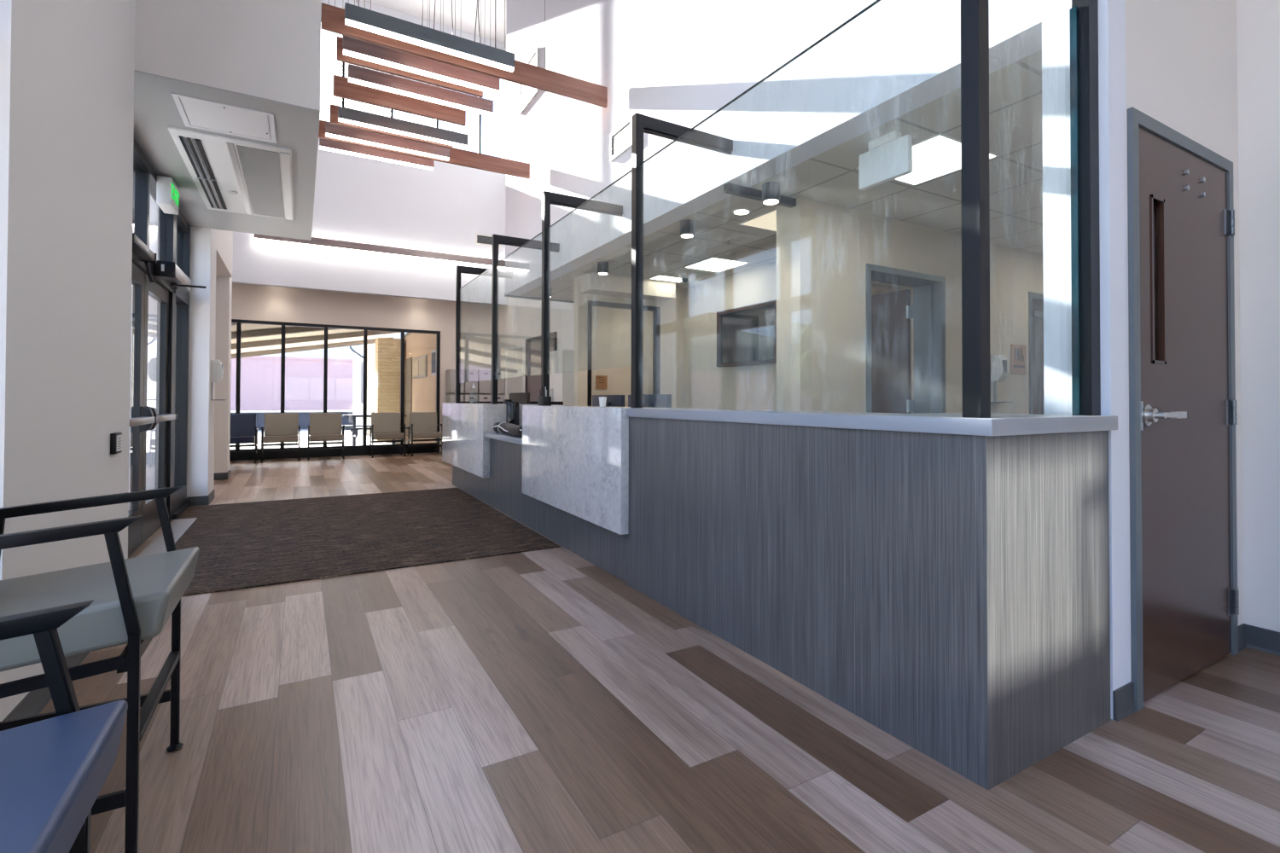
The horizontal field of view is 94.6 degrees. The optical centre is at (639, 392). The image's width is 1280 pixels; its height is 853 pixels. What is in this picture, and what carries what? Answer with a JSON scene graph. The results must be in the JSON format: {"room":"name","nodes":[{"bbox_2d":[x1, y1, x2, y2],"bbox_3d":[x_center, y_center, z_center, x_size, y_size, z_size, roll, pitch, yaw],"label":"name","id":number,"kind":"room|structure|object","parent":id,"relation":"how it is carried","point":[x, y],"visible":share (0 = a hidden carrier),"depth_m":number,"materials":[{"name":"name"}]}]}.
{"room":"clinic reception lobby","nodes":[
{"label":"clinic reception lobby","id":0,"kind":"room"},
{"bbox_2d":[0,0,135,721],"bbox_3d":[-2.559,-3.285,2.553,0.309,8.900,1.600,1,-1,-30],"label":"wall","id":1,"kind":"structure","parent":0,"point":[67,66],"depth_m":2.34,"materials":[{"name":"white paint"}]},
{"bbox_2d":[3,651,89,721],"bbox_3d":[-2.434,1.115,2.581,0.012,0.102,1.602,1,-1,-30],"label":"baseboard","id":2,"kind":"structure","parent":1,"relation":"attached to","point":[34,701],"depth_m":2.12,"materials":[{"name":"grey rubber"}]},
{"bbox_2d":[110,432,122,454],"bbox_3d":[-2.660,0.259,3.001,0.025,0.105,0.120,1,-1,-30],"label":"wall plate","id":3,"kind":"object","parent":1,"relation":"attached to","point":[115,438],"visible":1,"depth_m":2.96,"materials":[{"name":"black plastic"}]},
{"bbox_2d":[128,195,232,510],"bbox_3d":[-5.668,-3.232,7.307,0.897,8.900,2.644,1,-1,-30],"label":"wall","id":4,"kind":"structure","parent":0,"point":[211,249],"depth_m":6.33,"materials":[{"name":"white paint"}]},
{"bbox_2d":[186,470,230,506],"bbox_3d":[-5.608,1.168,7.287,0.757,0.100,2.654,1,-1,-30],"label":"baseboard","id":5,"kind":"structure","parent":4,"relation":"attached to","point":[203,500],"depth_m":6.32,"materials":[{"name":"grey rubber"}]},
{"bbox_2d":[210,359,226,400],"bbox_3d":[-4.678,-0.134,6.564,0.130,0.450,0.140,1,-1,-30],"label":"soap dispenser","id":6,"kind":"object","parent":4,"relation":"attached to","point":[217,366],"visible":1,"depth_m":6.51,"materials":[{"name":"white plastic"}]},
{"bbox_2d":[210,382,226,400],"bbox_3d":[-4.678,-0.009,6.562,0.130,0.200,0.140,1,-1,-30],"label":"wall sign","id":7,"kind":"object","parent":6,"relation":"on","point":[212,382],"depth_m":6.52,"materials":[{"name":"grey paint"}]},
{"bbox_2d":[133,69,319,240],"bbox_3d":[-3.407,-1.779,5.018,1.122,0.006,3.548,1,-1,-30],"label":"ceiling","id":8,"kind":"structure","parent":0,"point":[155,109],"depth_m":4.22,"materials":[{"name":"paint"}]},
{"bbox_2d":[171,92,276,143],"bbox_3d":[-2.698,-1.784,3.873,0.520,0.010,0.490,1,-1,-30],"label":"access panel","id":9,"kind":"object","parent":8,"relation":"attached to","point":[201,113],"visible":1,"depth_m":3.84,"materials":[{"name":"paint"}]},
{"bbox_2d":[167,126,294,221],"bbox_3d":[-3.345,-1.762,4.989,0.720,0.029,1.950,1,-1,-30],"label":"air vent","id":10,"kind":"object","parent":8,"relation":"attached to","point":[229,174],"depth_m":4.73,"materials":[{"name":"white plastic"}]},
{"bbox_2d":[133,0,320,232],"bbox_3d":[-3.442,-4.744,5.032,1.223,5.923,3.550,1,-1,-30],"label":"wall","id":11,"kind":"structure","parent":0,"point":[270,49],"depth_m":3.54,"materials":[{"name":"white paint"}]},
{"bbox_2d":[131,137,190,521],"bbox_3d":[-3.931,-0.296,4.699,0.140,2.970,3.540,1,-1,-30],"label":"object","id":12,"kind":"structure","parent":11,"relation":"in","point":[173,230],"depth_m":5.50,"materials":[{"name":"brown metal"}]},
{"bbox_2d":[128,261,154,556],"bbox_3d":[-3.598,0.121,4.174,0.133,2.105,0.945,1,-1,-30],"label":"door","id":13,"kind":"structure","parent":12,"relation":"attached to","point":[142,420],"depth_m":4.47,"materials":[{"name":"clear glass"}]},
{"bbox_2d":[132,232,156,282],"bbox_3d":[-3.540,-0.945,4.195,0.085,0.192,0.823,1,-1,-30],"label":"operator","id":14,"kind":"object","parent":12,"relation":"attached to","point":[140,249],"visible":0.76,"depth_m":4.21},
{"bbox_2d":[141,273,177,544],"bbox_3d":[-4.076,0.130,5.006,0.133,2.105,0.955,1,-1,-30],"label":"door","id":15,"kind":"structure","parent":12,"relation":"attached to","point":[150,519],"depth_m":5.24,"materials":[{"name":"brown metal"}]},
{"bbox_2d":[156,175,179,215],"bbox_3d":[-3.965,-1.658,4.966,0.103,0.241,0.335,1,-1,-30],"label":"exit sign","id":16,"kind":"object","parent":12,"relation":"attached to","point":[167,194],"visible":1,"depth_m":4.84,"materials":[{"name":"white plastic"}]},
{"bbox_2d":[154,260,206,292],"bbox_3d":[-3.980,-0.968,5.207,0.330,0.184,0.865,1,-1,-30],"label":"operator","id":17,"kind":"object","parent":12,"relation":"attached to","point":[168,272],"visible":0.92,"depth_m":4.92,"materials":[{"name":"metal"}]},
{"bbox_2d":[231,283,500,452],"bbox_3d":[-5.669,-0.472,12.030,6.050,3.500,0.200,1,-1,-30],"label":"wall","id":18,"kind":"structure","parent":0,"point":[248,302],"depth_m":12.19,"materials":[{"name":"beige paint"}]},
{"bbox_2d":[229,319,440,460],"bbox_3d":[-6.199,-0.030,11.663,4.317,2.605,0.100,1,-1,-30],"label":"window frame","id":19,"kind":"structure","parent":18,"relation":"in","point":[363,450],"depth_m":11.66,"materials":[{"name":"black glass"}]},
{"bbox_2d":[445,394,463,402],"bbox_3d":[-3.958,0.340,12.622,0.280,0.580,0.460,1,-1,-30],"label":"locker","id":20,"kind":"object","parent":18,"relation":"attached to","point":[450,398],"visible":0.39,"depth_m":12.45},
{"bbox_2d":[445,369,464,393],"bbox_3d":[-3.956,-0.230,12.629,0.280,0.500,0.460,1,-1,-30],"label":"locker","id":21,"kind":"object","parent":20,"relation":"on","point":[450,374],"visible":0.81,"depth_m":12.47,"materials":[{"name":"grey metal"}]},
{"bbox_2d":[463,395,477,401],"bbox_3d":[-3.698,0.343,12.771,0.280,0.580,0.460,1,-1,-30],"label":"locker","id":22,"kind":"object","parent":18,"relation":"attached to","point":[466,398],"visible":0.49,"depth_m":12.58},
{"bbox_2d":[463,369,477,393],"bbox_3d":[-3.696,-0.227,12.779,0.280,0.500,0.460,1,-1,-30],"label":"locker","id":23,"kind":"object","parent":22,"relation":"on","point":[470,375],"visible":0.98,"depth_m":12.58,"materials":[{"name":"grey metal"}]},
{"bbox_2d":[477,370,491,393],"bbox_3d":[-3.436,-0.224,12.928,0.280,0.500,0.460,1,-1,-30],"label":"locker","id":24,"kind":"object","parent":18,"relation":"attached to","point":[484,386],"visible":0.74,"depth_m":12.73,"materials":[{"name":"grey metal"}]},
{"bbox_2d":[232,0,507,305],"bbox_3d":[-4.881,-4.772,11.839,7.150,5.700,0.140,1,-1,-30],"label":"wall","id":25,"kind":"structure","parent":0,"point":[361,200],"depth_m":11.70,"materials":[{"name":"white paint"}]},
{"bbox_2d":[253,233,505,269],"bbox_3d":[-4.639,-2.779,11.795,5.140,0.177,0.140,1,-1,-30],"label":"wall light","id":26,"kind":"object","parent":25,"relation":"attached to","point":[317,242],"visible":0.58,"depth_m":11.50,"materials":[{"name":"white plastic"}]},
{"bbox_2d":[320,17,481,153],"bbox_3d":[-4.396,-5.918,12.119,5.050,2.300,0.080,1,-1,-30],"label":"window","id":27,"kind":"structure","parent":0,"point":[343,65],"depth_m":12.62,"materials":[{"name":"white glass"}]},
{"bbox_2d":[363,0,506,44],"bbox_3d":[0.356,-7.792,5.338,12.200,0.200,17.950,1,-1,-30],"label":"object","id":28,"kind":"structure","parent":0,"point":[465,9],"depth_m":11.85,"materials":[{"name":"paint"}]},
{"bbox_2d":[319,0,434,170],"bbox_3d":[-3.001,-5.181,6.837,1.208,5.000,0.055,1,-1,-30],"label":"linear pendant","id":29,"kind":"object","parent":28,"relation":"hanging from","point":[324,144],"visible":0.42,"depth_m":6.76,"materials":[{"name":"brown wood"}]},
{"bbox_2d":[319,145,433,170],"bbox_3d":[-3.008,-2.690,6.805,1.200,0.018,0.047,1,-1,-30],"label":"diffuser","id":30,"kind":"object","parent":29,"relation":"attached to","point":[334,148],"depth_m":6.78,"materials":[{"name":"white plastic"}]},
{"bbox_2d":[325,0,449,160],"bbox_3d":[-2.741,-5.185,6.531,1.265,5.000,0.055,1,-1,-30],"label":"linear pendant","id":31,"kind":"object","parent":28,"relation":"hanging from","point":[333,130],"visible":0.74,"depth_m":6.46,"materials":[{"name":"brown wood"}]},
{"bbox_2d":[325,133,449,160],"bbox_3d":[-2.747,-2.693,6.499,1.257,0.018,0.047,1,-1,-30],"label":"diffuser","id":32,"kind":"object","parent":31,"relation":"attached to","point":[339,136],"depth_m":6.47,"materials":[{"name":"white plastic"}]},
{"bbox_2d":[329,0,452,148],"bbox_3d":[-2.575,-5.188,6.234,1.195,5.000,0.035,1,-1,-30],"label":"board","id":33,"kind":"object","parent":28,"relation":"hanging from","point":[334,119],"visible":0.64,"depth_m":6.10,"materials":[{"name":"brown wood"}]},
{"bbox_2d":[333,0,465,126],"bbox_3d":[-2.267,-5.194,5.696,1.185,5.000,0.035,1,-1,-30],"label":"board","id":34,"kind":"object","parent":28,"relation":"hanging from","point":[342,88],"visible":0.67,"depth_m":5.62,"materials":[{"name":"brown wood"}]},
{"bbox_2d":[337,0,468,148],"bbox_3d":[-2.435,-5.188,6.199,1.265,5.000,0.055,1,-1,-30],"label":"linear pendant","id":35,"kind":"object","parent":28,"relation":"hanging from","point":[347,115],"visible":0.92,"depth_m":6.13,"materials":[{"name":"grey paint"}]},
{"bbox_2d":[338,117,467,148],"bbox_3d":[-2.442,-2.697,6.168,1.257,0.018,0.047,1,-1,-30],"label":"diffuser","id":36,"kind":"object","parent":35,"relation":"attached to","point":[355,121],"depth_m":6.14,"materials":[{"name":"white plastic"}]},
{"bbox_2d":[336,0,482,98],"bbox_3d":[-1.945,-5.200,5.132,1.190,5.000,0.035,1,-1,-30],"label":"board","id":37,"kind":"object","parent":28,"relation":"hanging from","point":[340,56],"visible":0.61,"depth_m":5.04,"materials":[{"name":"brown wood"}]},
{"bbox_2d":[348,0,493,116],"bbox_3d":[-1.976,-5.196,5.465,1.262,5.000,0.055,1,-1,-30],"label":"linear pendant","id":38,"kind":"object","parent":28,"relation":"hanging from","point":[358,75],"visible":0.88,"depth_m":5.39,"materials":[{"name":"brown wood"}]},
{"bbox_2d":[348,77,492,116],"bbox_3d":[-1.983,-2.705,5.434,1.254,0.018,0.047,1,-1,-30],"label":"diffuser","id":39,"kind":"object","parent":38,"relation":"attached to","point":[363,81],"depth_m":5.40,"materials":[{"name":"white plastic"}]},
{"bbox_2d":[342,0,500,94],"bbox_3d":[-1.816,-5.201,5.056,1.262,5.000,0.055,1,-1,-30],"label":"linear pendant","id":40,"kind":"object","parent":28,"relation":"hanging from","point":[352,47],"visible":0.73,"depth_m":4.98,"materials":[{"name":"brown wood"}]},
{"bbox_2d":[343,49,499,94],"bbox_3d":[-1.823,-2.710,5.024,1.254,0.018,0.047,1,-1,-30],"label":"diffuser","id":41,"kind":"object","parent":40,"relation":"attached to","point":[358,54],"depth_m":4.99,"materials":[{"name":"white plastic"}]},
{"bbox_2d":[318,11,529,179],"bbox_3d":[-2.392,-5.180,6.835,2.352,5.000,0.035,1,-1,-30],"label":"board","id":42,"kind":"object","parent":28,"relation":"hanging from","point":[459,157],"visible":0.49,"depth_m":7.04,"materials":[{"name":"brown wood"}]},
{"bbox_2d":[344,0,514,72],"bbox_3d":[-1.606,-5.205,4.681,1.272,5.000,0.055,1,-1,-30],"label":"linear pendant","id":43,"kind":"object","parent":28,"relation":"hanging from","point":[355,16],"visible":1,"depth_m":4.60,"materials":[{"name":"grey paint"}]},
{"bbox_2d":[320,0,607,107],"bbox_3d":[-1.337,-5.200,5.020,2.373,5.000,0.035,1,-1,-30],"label":"board","id":44,"kind":"object","parent":28,"relation":"hanging from","point":[333,17],"visible":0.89,"depth_m":5.05,"materials":[{"name":"brown wood"}]},
{"bbox_2d":[499,79,652,407],"bbox_3d":[-0.910,-3.173,10.972,1.500,8.900,6.430,1,-1,-30],"label":"wall","id":45,"kind":"structure","parent":0,"point":[611,328],"depth_m":10.01,"materials":[{"name":"beige paint"}]},
{"bbox_2d":[504,344,524,397],"bbox_3d":[-2.639,-0.424,12.387,0.040,1.070,1.200,1,-1,-30],"label":"door frame","id":46,"kind":"structure","parent":45,"relation":"in","point":[520,346],"depth_m":12.08,"materials":[{"name":"white plastic"}]},
{"bbox_2d":[525,331,557,401],"bbox_3d":[-1.866,0.111,11.038,0.045,2.330,1.560,1,-1,-30],"label":"door","id":47,"kind":"structure","parent":45,"relation":"in","point":[532,345],"depth_m":11.27,"materials":[{"name":"brown metal"}]},
{"bbox_2d":[573,276,683,407],"bbox_3d":[0.287,-0.080,7.848,2.483,2.641,0.120,1,-1,-30],"label":"wall","id":48,"kind":"structure","parent":0,"point":[672,311],"depth_m":7.78,"materials":[{"name":"beige paint"}]},
{"bbox_2d":[587,300,660,406],"bbox_3d":[-0.213,0.056,7.536,1.040,2.360,0.100,1,-1,-30],"label":"door frame","id":49,"kind":"structure","parent":48,"relation":"in","point":[656,311],"depth_m":7.71,"materials":[{"name":"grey metal"}]},
{"bbox_2d":[580,272,675,301],"bbox_3d":[-0.137,-1.307,7.376,1.190,0.201,0.300,1,-1,-30],"label":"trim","id":50,"kind":"structure","parent":48,"relation":"attached to","point":[591,282],"depth_m":7.20,"materials":[{"name":"beige paint"}]},
{"bbox_2d":[39,452,1279,852],"bbox_3d":[0.331,1.268,5.222,12.200,0.120,17.950,1,-1,-30],"label":"floor","id":51,"kind":"structure","parent":0,"point":[537,701],"depth_m":1.97,"materials":[{"name":"plastic"}]},
{"bbox_2d":[0,599,127,852],"bbox_3d":[-0.932,0.596,0.600,0.532,1.098,0.614,1,-1,-30],"label":"chair","id":52,"kind":"object","parent":51,"relation":"on","point":[54,770],"visible":1,"depth_m":0.82,"materials":[{"name":"blue plastic"}]},
{"bbox_2d":[0,485,199,852],"bbox_3d":[-1.549,0.592,1.583,0.532,1.128,0.614,1,-1,-30],"label":"chair","id":53,"kind":"object","parent":51,"relation":"on","point":[135,598],"visible":0.97,"depth_m":1.46,"materials":[{"name":"grey plastic"}]},
{"bbox_2d":[229,413,258,463],"bbox_3d":[-7.186,0.821,10.533,0.624,0.869,0.566,1,-1,-30],"label":"chair","id":54,"kind":"object","parent":51,"relation":"on","point":[243,429],"visible":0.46,"depth_m":10.70,"materials":[{"name":"blue fabric"}]},
{"bbox_2d":[260,413,300,463],"bbox_3d":[-6.601,0.827,10.870,0.624,0.869,0.566,1,-1,-30],"label":"chair","id":55,"kind":"object","parent":51,"relation":"on","point":[279,427],"visible":1,"depth_m":10.96,"materials":[{"name":"beige fabric"}]},
{"bbox_2d":[307,413,344,460],"bbox_3d":[-5.968,0.833,11.233,0.624,0.869,0.566,1,-1,-30],"label":"chair","id":56,"kind":"object","parent":51,"relation":"on","point":[323,427],"visible":1,"depth_m":11.32,"materials":[{"name":"beige fabric"}]},
{"bbox_2d":[174,488,560,597],"bbox_3d":[-2.666,1.197,5.375,2.750,0.009,3.464,1,-1,-30],"label":"carpet","id":57,"kind":"object","parent":51,"relation":"on","point":[241,545],"visible":0.86,"depth_m":4.85,"materials":[{"name":"brown carpet"}]},
{"bbox_2d":[137,532,167,557],"bbox_3d":[-3.723,1.177,4.612,0.156,0.005,0.870,1,-1,-30],"label":"grille","id":58,"kind":"object","parent":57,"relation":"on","point":[158,546],"depth_m":4.44,"materials":[{"name":"grey metal"}]},
{"bbox_2d":[170,517,197,543],"bbox_3d":[-3.968,1.182,5.050,0.164,0.005,1.121,1,-1,-30],"label":"grille","id":59,"kind":"object","parent":57,"relation":"on","point":[179,528],"depth_m":5.19,"materials":[{"name":"grey metal"}]},
{"bbox_2d":[369,412,405,458],"bbox_3d":[-5.031,0.842,11.771,0.624,0.869,0.566,1,-1,-30],"label":"chair","id":60,"kind":"object","parent":51,"relation":"on","point":[386,425],"visible":1,"depth_m":11.86,"materials":[{"name":"beige fabric"}]},
{"bbox_2d":[407,412,442,456],"bbox_3d":[-4.407,0.849,12.130,0.624,0.869,0.566,1,-1,-30],"label":"chair","id":61,"kind":"object","parent":51,"relation":"on","point":[422,425],"visible":0.94,"depth_m":12.21,"materials":[{"name":"beige fabric"}]},
{"bbox_2d":[549,349,573,405],"bbox_3d":[-1.353,0.288,9.900,0.273,1.950,0.880,1,-1,-30],"label":"tall cabinet","id":62,"kind":"object","parent":51,"relation":"on","point":[561,361],"visible":0.31,"depth_m":9.54,"materials":[{"name":"plastic"}]},
{"bbox_2d":[442,401,1117,790],"bbox_3d":[-0.147,0.652,5.303,1.660,1.110,7.405,1,-1,-30],"label":"reception desk","id":63,"kind":"object","parent":51,"relation":"on","point":[941,580],"depth_m":2.10,"materials":[{"name":"grey laminate"}]},
{"bbox_2d":[483,432,522,444],"bbox_3d":[-1.181,0.449,5.862,0.400,0.049,1.240,1,-1,-30],"label":"shelf","id":64,"kind":"object","parent":63,"relation":"attached to","point":[504,438],"depth_m":5.78,"materials":[{"name":"grey stone"}]},
{"bbox_2d":[493,422,522,437],"bbox_3d":[-1.262,0.366,5.804,0.153,0.119,0.934,1,-1,-28],"label":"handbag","id":65,"kind":"object","parent":63,"relation":"on","point":[502,427],"visible":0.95,"depth_m":5.73,"materials":[{"name":"brown"}]},
{"bbox_2d":[506,401,519,424],"bbox_3d":[-1.363,0.266,6.331,0.140,0.328,0.140,1,-1,-30],"label":"canister","id":66,"kind":"object","parent":63,"relation":"on","point":[512,408],"visible":0.59,"depth_m":6.27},
{"bbox_2d":[592,395,624,406],"bbox_3d":[-0.275,0.238,5.030,0.200,0.430,0.550,1,-1,-30],"label":"computer monitor","id":67,"kind":"object","parent":63,"relation":"on","point":[612,400],"visible":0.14,"depth_m":4.93,"materials":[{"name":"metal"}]},
{"bbox_2d":[628,394,671,407],"bbox_3d":[0.064,0.232,4.441,0.200,0.430,0.580,1,-1,-30],"label":"computer monitor","id":68,"kind":"object","parent":63,"relation":"on","point":[648,400],"visible":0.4,"depth_m":4.31,"materials":[{"name":"plastic"}]},
{"bbox_2d":[454,0,1100,418],"bbox_3d":[-0.378,-0.793,4.989,0.756,1.818,6.952,1,-1,-30],"label":"frame","id":69,"kind":"object","parent":63,"relation":"on","point":[974,14],"visible":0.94,"depth_m":2.15,"materials":[{"name":"black metal"}]},
{"bbox_2d":[626,407,1117,436],"bbox_3d":[0.802,0.117,2.876,0.788,0.050,2.240,1,-1,-30],"label":"countertop","id":70,"kind":"structure","parent":63,"relation":"on","point":[947,423],"depth_m":2.05,"materials":[{"name":"grey stone"}]},
{"bbox_2d":[682,261,776,410],"bbox_3d":[1.133,-0.086,7.123,0.140,2.641,1.980,1,-1,-30],"label":"wall","id":71,"kind":"structure","parent":0,"point":[706,385],"depth_m":7.25,"materials":[{"name":"beige paint"}]},
{"bbox_2d":[716,299,776,366],"bbox_3d":[1.229,-0.645,6.743,0.079,0.670,1.055,1,-1,-30],"label":"screen","id":72,"kind":"object","parent":71,"relation":"attached to","point":[746,335],"visible":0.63,"depth_m":6.73,"materials":[{"name":"black glass"}]},
{"bbox_2d":[519,49,1043,301],"bbox_3d":[2.722,-1.419,7.059,6.270,0.030,7.100,1,-1,-30],"label":"ceiling","id":73,"kind":"structure","parent":0,"point":[831,177],"depth_m":4.35,"materials":[{"name":"tile"}]},
{"bbox_2d":[680,219,694,238],"bbox_3d":[0.397,-1.375,4.973,0.124,0.124,0.124,1,-1,-30],"label":"recessed light","id":74,"kind":"object","parent":73,"relation":"in","point":[687,226],"visible":1,"depth_m":4.92,"materials":[{"name":"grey metal"}]},
{"bbox_2d":[683,256,748,272],"bbox_3d":[0.841,-1.412,6.560,0.490,0.006,0.550,1,-1,-30],"label":"ceiling light","id":75,"kind":"object","parent":73,"relation":"attached to","point":[715,264],"depth_m":6.54,"materials":[{"name":"white plastic"}]},
{"bbox_2d":[738,209,776,232],"bbox_3d":[1.148,-1.432,4.932,0.440,0.006,0.480,1,-1,-30],"label":"ceiling light","id":76,"kind":"object","parent":73,"relation":"attached to","point":[767,221],"depth_m":4.97,"materials":[{"name":"white plastic"}]},
{"bbox_2d":[723,182,796,207],"bbox_3d":[0.873,-1.417,4.261,0.635,0.055,0.050,1,-1,-30],"label":"rail","id":77,"kind":"object","parent":73,"relation":"attached to","point":[730,189],"visible":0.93,"depth_m":4.19,"materials":[{"name":"grey metal"}]},
{"bbox_2d":[762,181,779,204],"bbox_3d":[0.913,-1.384,4.116,0.124,0.124,0.124,1,-1,-30],"label":"ceiling light","id":78,"kind":"object","parent":73,"relation":"in","point":[770,190],"visible":1,"depth_m":4.07,"materials":[{"name":"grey metal"}]},
{"bbox_2d":[858,130,912,190],"bbox_3d":[1.393,-1.326,3.365,0.055,0.256,0.330,1,-1,-30],"label":"sign","id":79,"kind":"object","parent":73,"relation":"hanging from","point":[889,156],"visible":1,"depth_m":3.33,"materials":[{"name":"white plastic"}]},
{"bbox_2d":[855,133,999,186],"bbox_3d":[1.796,-1.446,3.713,0.590,0.006,0.580,1,-1,-30],"label":"ceiling light","id":80,"kind":"object","parent":73,"relation":"attached to","point":[938,155],"depth_m":3.66,"materials":[{"name":"white plastic"}]},
{"bbox_2d":[505,0,1130,719],"bbox_3d":[-0.028,-3.242,5.384,0.200,8.900,7.300,1,-1,-30],"label":"wall","id":81,"kind":"structure","parent":0,"point":[679,62],"depth_m":3.66,"materials":[{"name":"white paint"}]},
{"bbox_2d":[518,46,539,115],"bbox_3d":[-1.433,-3.992,7.612,0.030,0.550,0.690,1,-1,-30],"label":"air vent","id":82,"kind":"object","parent":81,"relation":"in","point":[526,94],"visible":0.56,"depth_m":7.59,"materials":[{"name":"white plastic"}]},
{"bbox_2d":[610,116,631,162],"bbox_3d":[-0.162,-2.297,5.371,0.030,0.250,0.430,1,-1,-30],"label":"air vent","id":83,"kind":"object","parent":81,"relation":"in","point":[620,139],"visible":0.73,"depth_m":5.37,"materials":[{"name":"white plastic"}]},
{"bbox_2d":[871,286,913,413],"bbox_3d":[2.897,-0.087,6.701,2.500,2.641,1.870,1,-1,-30],"label":"wall","id":84,"kind":"structure","parent":0,"point":[875,290],"depth_m":7.81,"materials":[{"name":"beige paint"}]},
{"bbox_2d":[776,197,1043,413],"bbox_3d":[3.636,-0.095,5.903,5.814,2.641,0.250,1,-1,-30],"label":"wall","id":85,"kind":"structure","parent":0,"point":[823,250],"depth_m":4.63,"materials":[{"name":"beige paint"}]},
{"bbox_2d":[865,263,945,413],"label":"door","id":86,"kind":"structure","parent":85,"relation":"in","point":[888,316],"depth_m":5.38,"materials":[{"name":"grey paint"}]},
{"bbox_2d":[990,354,1012,402],"bbox_3d":[3.391,-0.125,5.542,0.140,0.450,0.130,1,-1,-30],"label":"soap dispenser","id":87,"kind":"object","parent":85,"relation":"attached to","point":[999,364],"visible":1,"depth_m":5.53,"materials":[{"name":"white plastic"}]},
{"bbox_2d":[1010,343,1026,374],"bbox_3d":[3.715,-0.321,5.795,0.260,0.290,0.018,1,-1,-30],"label":"restroom sign","id":88,"kind":"object","parent":85,"relation":"attached to","point":[1018,352],"visible":1,"depth_m":5.78,"materials":[{"name":"brown plastic"}]},
{"bbox_2d":[1028,291,1044,414],"bbox_3d":[4.301,0.116,6.199,1.024,2.230,0.135,1,-1,-30],"label":"door","id":89,"kind":"structure","parent":85,"relation":"in","point":[1036,395],"depth_m":6.04,"materials":[{"name":"grey paint"}]},
{"bbox_2d":[1112,681,1136,721],"bbox_3d":[1.759,1.121,2.143,0.145,0.102,0.015,1,-1,-30],"label":"baseboard","id":90,"kind":"structure","parent":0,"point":[1123,697],"depth_m":2.14,"materials":[{"name":"grey rubber"}]},
{"bbox_2d":[1125,0,1243,681],"bbox_3d":[2.279,-3.271,2.615,1.160,8.900,0.200,1,-1,-30],"label":"wall","id":91,"kind":"structure","parent":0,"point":[1181,55],"depth_m":2.54,"materials":[{"name":"white paint"}]},
{"bbox_2d":[1126,106,1239,711],"bbox_3d":[2.232,0.061,2.508,1.020,2.235,0.275,1,-1,-30],"label":"door","id":92,"kind":"structure","parent":91,"relation":"attached to","point":[1183,420],"depth_m":2.40,"materials":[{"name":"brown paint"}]},
{"bbox_2d":[1236,0,1279,632],"bbox_3d":[4.242,-3.292,0.514,0.150,8.900,5.800,1,-1,-30],"label":"wall","id":93,"kind":"structure","parent":0,"point":[1258,20],"depth_m":2.72,"materials":[{"name":"white paint"}]},
{"bbox_2d":[1245,623,1279,656],"bbox_3d":[4.209,1.105,0.331,0.012,0.102,5.600,1,-1,-30],"label":"baseboard","id":94,"kind":"structure","parent":93,"relation":"attached to","point":[1265,640],"depth_m":2.70,"materials":[{"name":"grey rubber"}]},
{"label":"outside","id":95,"kind":"structure","parent":0,"visible":0},
{"bbox_3d":[-9.970,1.599,17.321,280.000,0.270,280.000,1,-1,-30],"label":"ground","id":96,"kind":"structure","parent":95,"visible":0},
{"bbox_2d":[230,355,353,411],"bbox_3d":[-33.933,-0.187,25.484,46.550,3.320,10.100,1,-1,-30],"label":"building","id":97,"kind":"structure","parent":96,"relation":"on","point":[260,375],"depth_m":29.31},
{"bbox_2d":[230,410,353,430],"bbox_3d":[-16.959,1.080,20.461,15.000,0.810,0.600,1,-1,-30],"label":"wall","id":98,"kind":"structure","parent":96,"relation":"on","point":[304,416],"depth_m":22.58,"materials":[{"name":"grey paint"}]},
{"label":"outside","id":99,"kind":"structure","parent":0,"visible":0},
{"bbox_2d":[229,428,414,449],"bbox_3d":[-8.184,1.452,20.287,9.950,0.110,16.640,1,-1,-30],"label":"paving","id":100,"kind":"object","parent":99,"point":[304,433],"depth_m":15.76,"materials":[{"name":"concrete"}]},
{"bbox_2d":[231,322,400,359],"bbox_3d":[-8.708,-0.317,14.579,5.738,3.317,7.248,1,-1,-30],"label":"canopy","id":101,"kind":"object","parent":100,"relation":"on","point":[257,340],"visible":0.23,"depth_m":15.05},
{"bbox_2d":[352,343,375,435],"bbox_3d":[-9.830,-0.105,21.313,0.610,3.020,5.250,1,-1,-30],"label":"white wing","id":102,"kind":"object","parent":100,"relation":"on","point":[357,360],"visible":0.54,"depth_m":19.79},
{"bbox_2d":[341,414,408,445],"bbox_3d":[-6.630,0.935,14.732,1.400,0.750,1.770,1,-1,-30],"label":"picnic table","id":103,"kind":"object","parent":100,"relation":"on","point":[354,432],"visible":0.5,"depth_m":14.43,"materials":[{"name":"blue paint"}]},
{"bbox_2d":[374,337,400,440],"bbox_3d":[-7.222,-0.082,17.016,0.690,2.880,0.700,1,-1,-30],"label":"stone pier","id":104,"kind":"structure","parent":100,"relation":"on","point":[387,351],"depth_m":16.70,"materials":[{"name":"beige stone"}]},
{"bbox_2d":[403,332,436,443],"bbox_3d":[-5.312,-0.177,15.473,1.037,3.040,5.360,1,-1,-30],"label":"annex building","id":105,"kind":"structure","parent":100,"relation":"on","point":[420,349],"depth_m":14.97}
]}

